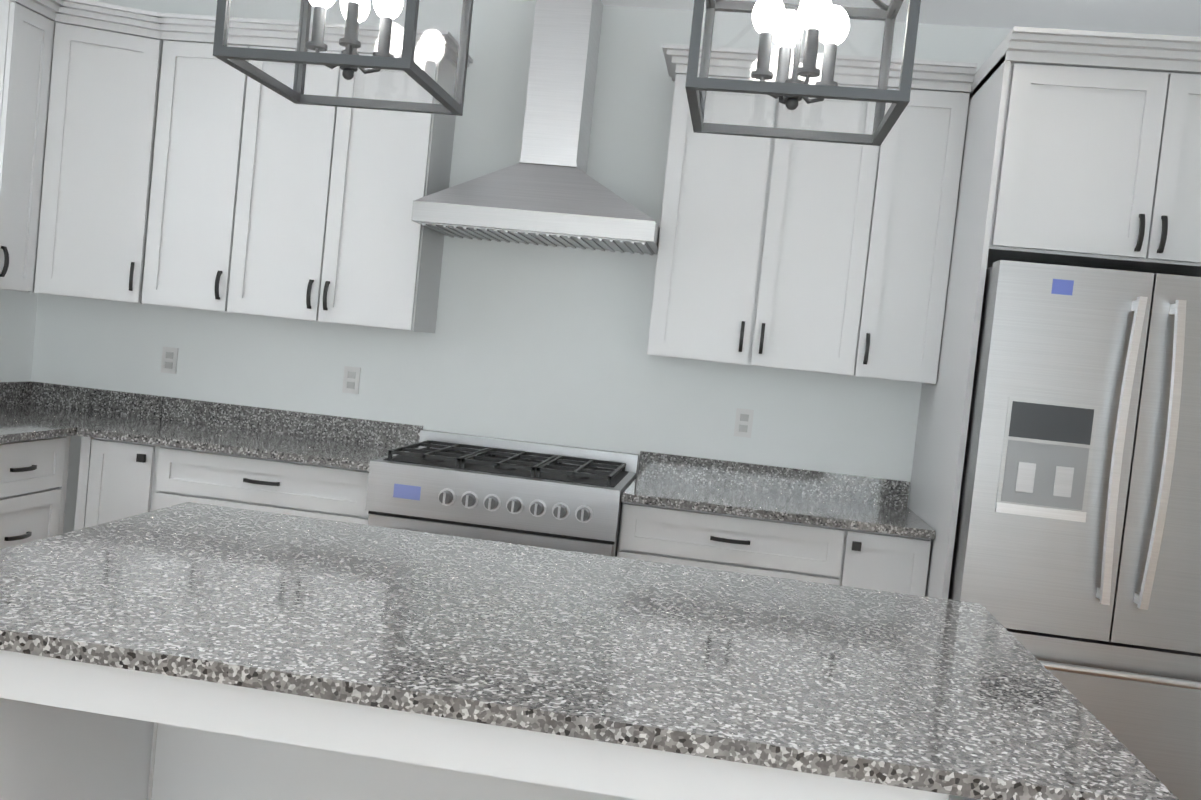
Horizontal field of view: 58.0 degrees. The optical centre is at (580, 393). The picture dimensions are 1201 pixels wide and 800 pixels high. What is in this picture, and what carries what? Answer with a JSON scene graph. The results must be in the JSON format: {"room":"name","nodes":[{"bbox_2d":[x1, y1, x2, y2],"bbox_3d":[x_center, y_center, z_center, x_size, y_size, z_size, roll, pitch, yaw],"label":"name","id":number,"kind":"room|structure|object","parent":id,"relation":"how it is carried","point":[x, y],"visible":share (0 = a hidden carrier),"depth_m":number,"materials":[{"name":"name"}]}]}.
{"room":"kitchen","nodes":[
{"label":"kitchen","id":0,"kind":"room"},
{"bbox_2d":[0,21,54,381],"bbox_3d":[-3.075,-0.331,0.834,0.160,2.830,8.105,6,2,8],"label":"wall","id":1,"kind":"structure","parent":0,"point":[18,310],"depth_m":4.72,"materials":[{"name":"paint"}]},
{"bbox_2d":[0,381,31,404],"bbox_3d":[-2.743,0.055,2.807,0.020,0.100,4.120,6,2,8],"label":"backsplash","id":2,"kind":"structure","parent":1,"relation":"attached to","point":[18,392],"depth_m":4.72,"materials":[{"name":"grey stone"}]},
{"bbox_2d":[0,0,59,292],"bbox_3d":[-2.257,-0.955,4.187,0.382,1.095,0.283,6,2,8],"label":"upper cabinet","id":3,"kind":"object","parent":1,"relation":"attached to","point":[29,33],"depth_m":4.16,"materials":[{"name":"white wood"}]},
{"bbox_2d":[31,0,1011,533],"bbox_3d":[-0.001,-0.180,4.574,5.210,2.830,0.160,6,2,8],"label":"wall","id":4,"kind":"structure","parent":0,"point":[537,344],"depth_m":4.51,"materials":[{"name":"paint"}]},
{"bbox_2d":[32,381,162,416],"bbox_3d":[-2.137,0.030,4.791,0.620,0.100,0.019,6,2,8],"label":"backsplash","id":5,"kind":"structure","parent":4,"relation":"attached to","point":[72,397],"depth_m":4.78,"materials":[{"name":"grey stone"}]},
{"bbox_2d":[40,4,175,304],"bbox_3d":[-2.033,-0.944,4.479,0.746,1.095,0.555,6,2,8],"label":"upper cabinet","id":6,"kind":"object","parent":4,"relation":"attached to","point":[160,159],"depth_m":4.34,"materials":[{"name":"white wood"}]},
{"bbox_2d":[161,347,178,373],"bbox_3d":[-1.801,-0.145,4.747,0.070,0.114,0.008,6,2,8],"label":"electrical outlet plate","id":7,"kind":"object","parent":4,"relation":"attached to","point":[169,359],"visible":1,"depth_m":4.74,"materials":[{"name":"white plastic"}]},
{"bbox_2d":[152,28,267,313],"bbox_3d":[-1.534,-0.895,4.508,0.502,1.095,0.358,6,2,8],"label":"upper cabinet","id":8,"kind":"object","parent":4,"relation":"attached to","point":[214,107],"depth_m":4.36,"materials":[{"name":"white wood"}]},
{"bbox_2d":[244,32,359,322],"bbox_3d":[-1.158,-0.855,4.469,0.510,1.095,0.331,6,2,8],"label":"upper cabinet","id":9,"kind":"object","parent":4,"relation":"attached to","point":[299,187],"depth_m":4.30,"materials":[{"name":"white wood"}]},
{"bbox_2d":[342,366,360,393],"bbox_3d":[-0.980,-0.056,4.632,0.070,0.114,0.008,6,2,8],"label":"electrical outlet plate","id":10,"kind":"object","parent":4,"relation":"attached to","point":[351,379],"visible":1,"depth_m":4.63,"materials":[{"name":"white plastic"}]},
{"bbox_2d":[336,40,456,332],"bbox_3d":[-0.806,-0.817,4.419,0.454,1.095,0.331,6,2,8],"label":"upper cabinet","id":11,"kind":"object","parent":4,"relation":"attached to","point":[391,263],"depth_m":4.26,"materials":[{"name":"white wood"}]},
{"bbox_2d":[411,0,659,254],"bbox_3d":[-0.100,-1.093,4.226,0.914,0.999,0.496,6,2,8],"label":"range hood","id":12,"kind":"object","parent":4,"relation":"attached to","point":[546,190],"visible":0.98,"depth_m":4.17,"materials":[{"name":"silver metal"}]},
{"bbox_2d":[162,397,909,504],"bbox_3d":[-0.262,0.233,4.528,3.178,0.100,0.020,6,2,8],"label":"backsplash","id":13,"kind":"structure","parent":4,"relation":"attached to","point":[683,468],"depth_m":4.44,"materials":[{"name":"grey stone"}]},
{"bbox_2d":[734,408,753,437],"bbox_3d":[0.663,0.121,4.401,0.070,0.114,0.008,6,2,8],"label":"electrical outlet plate","id":14,"kind":"object","parent":4,"relation":"attached to","point":[743,422],"visible":1,"depth_m":4.40,"materials":[{"name":"white plastic"}]},
{"bbox_2d":[647,44,977,383],"bbox_3d":[0.827,-0.666,4.151,1.124,1.149,0.406,6,2,8],"label":"upper cabinet","id":15,"kind":"object","parent":4,"relation":"attached to","point":[817,256],"visible":0.88,"depth_m":4.03,"materials":[{"name":"white wood"}]},
{"bbox_2d":[518,0,1200,36],"bbox_3d":[-0.443,-1.499,0.423,5.210,0.060,8.425,6,2,8],"label":"ceiling","id":16,"kind":"structure","parent":0,"point":[1173,17],"depth_m":4.03,"materials":[{"name":"paint"}]},
{"bbox_2d":[213,0,473,115],"bbox_3d":[-0.398,-1.055,2.049,0.362,0.950,0.362,6,2,8],"label":"pendant lantern","id":17,"kind":"object","parent":16,"relation":"hanging from","point":[349,60],"visible":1,"depth_m":2.05,"materials":[{"name":"grey metal"}]},
{"bbox_2d":[685,0,920,145],"bbox_3d":[0.425,-0.966,1.930,0.362,0.950,0.362,6,2,8],"label":"pendant lantern","id":18,"kind":"object","parent":16,"relation":"hanging from","point":[780,24],"visible":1,"depth_m":1.93,"materials":[{"name":"grey metal"}]},
{"bbox_3d":[-0.735,1.373,0.547,5.210,0.060,8.425,6,2,8],"label":"floor","id":19,"kind":"structure","parent":0,"visible":0},
{"bbox_2d":[0,437,70,549],"bbox_3d":[-2.342,0.580,3.931,0.610,0.900,0.603,6,2,8],"label":"base cabinet","id":20,"kind":"object","parent":19,"relation":"on","point":[33,474],"depth_m":3.98,"materials":[{"name":"white wood"}]},
{"bbox_2d":[0,405,161,444],"bbox_3d":[-2.445,0.152,2.767,0.640,0.030,4.120,6,2,8],"label":"countertop","id":21,"kind":"structure","parent":20,"relation":"on","point":[17,422],"depth_m":4.31,"materials":[{"name":"grey stone"}]},
{"bbox_2d":[74,437,157,530],"bbox_3d":[-1.769,0.616,4.462,0.309,0.900,0.601,6,2,8],"label":"base cabinet","id":22,"kind":"object","parent":19,"relation":"on","point":[116,478],"depth_m":4.16,"materials":[{"name":"white wood"}]},
{"bbox_2d":[154,445,368,524],"bbox_3d":[-1.223,0.674,4.386,0.925,0.900,0.601,6,2,8],"label":"base cabinet","id":23,"kind":"object","parent":19,"relation":"on","point":[181,475],"depth_m":4.07,"materials":[{"name":"white wood"}]},
{"bbox_2d":[77,419,403,472],"bbox_3d":[-1.300,0.200,4.367,1.171,0.030,0.632,6,2,8],"label":"countertop","id":24,"kind":"structure","parent":23,"relation":"on","point":[172,434],"depth_m":4.18,"materials":[{"name":"grey stone"}]},
{"bbox_2d":[365,430,638,556],"bbox_3d":[-0.314,0.717,4.197,0.920,1.015,0.713,6,2,8],"label":"range","id":25,"kind":"object","parent":19,"relation":"on","point":[559,497],"visible":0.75,"depth_m":3.91,"materials":[{"name":"silver metal"}]},
{"bbox_2d":[0,642,1055,799],"bbox_3d":[-0.178,0.880,2.100,1.886,0.900,1.178,6,2,8],"label":"kitchen island","id":26,"kind":"object","parent":19,"relation":"on","point":[73,726],"depth_m":1.59,"materials":[{"name":"wood"}]},
{"bbox_2d":[0,502,1178,799],"bbox_3d":[-0.126,0.418,2.089,1.980,0.030,1.170,6,2,8],"label":"island countertop","id":27,"kind":"structure","parent":26,"relation":"on","point":[931,689],"depth_m":1.83,"materials":[{"name":"grey stone"}]},
{"bbox_2d":[617,499,865,587],"bbox_3d":[0.561,0.867,4.135,0.844,0.900,0.601,6,2,8],"label":"base cabinet","id":28,"kind":"object","parent":19,"relation":"on","point":[748,545],"depth_m":3.82,"materials":[{"name":"white wood"}]},
{"bbox_2d":[622,473,934,540],"bbox_3d":[0.722,0.417,4.083,1.079,0.030,0.632,6,2,8],"label":"countertop","id":29,"kind":"structure","parent":28,"relation":"on","point":[664,492],"depth_m":3.90,"materials":[{"name":"grey stone"}]},
{"bbox_2d":[862,533,934,595],"bbox_3d":[1.066,0.921,4.064,0.290,0.900,0.601,6,2,8],"label":"base cabinet","id":30,"kind":"object","parent":19,"relation":"on","point":[893,564],"depth_m":3.75,"materials":[{"name":"white wood"}]},
{"bbox_2d":[908,26,1200,598],"bbox_3d":[1.792,0.178,3.778,1.053,2.549,0.916,6,2,8],"label":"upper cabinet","id":31,"kind":"object","parent":19,"relation":"on","point":[1081,148],"visible":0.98,"depth_m":3.41,"materials":[{"name":"white wood"}]},
{"bbox_2d":[948,260,1200,799],"bbox_3d":[1.687,0.535,3.711,0.891,1.823,1.018,6,2,8],"label":"fridge","id":32,"kind":"object","parent":19,"relation":"on","point":[1076,567],"visible":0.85,"depth_m":3.27,"materials":[{"name":"silver metal"}]}
]}

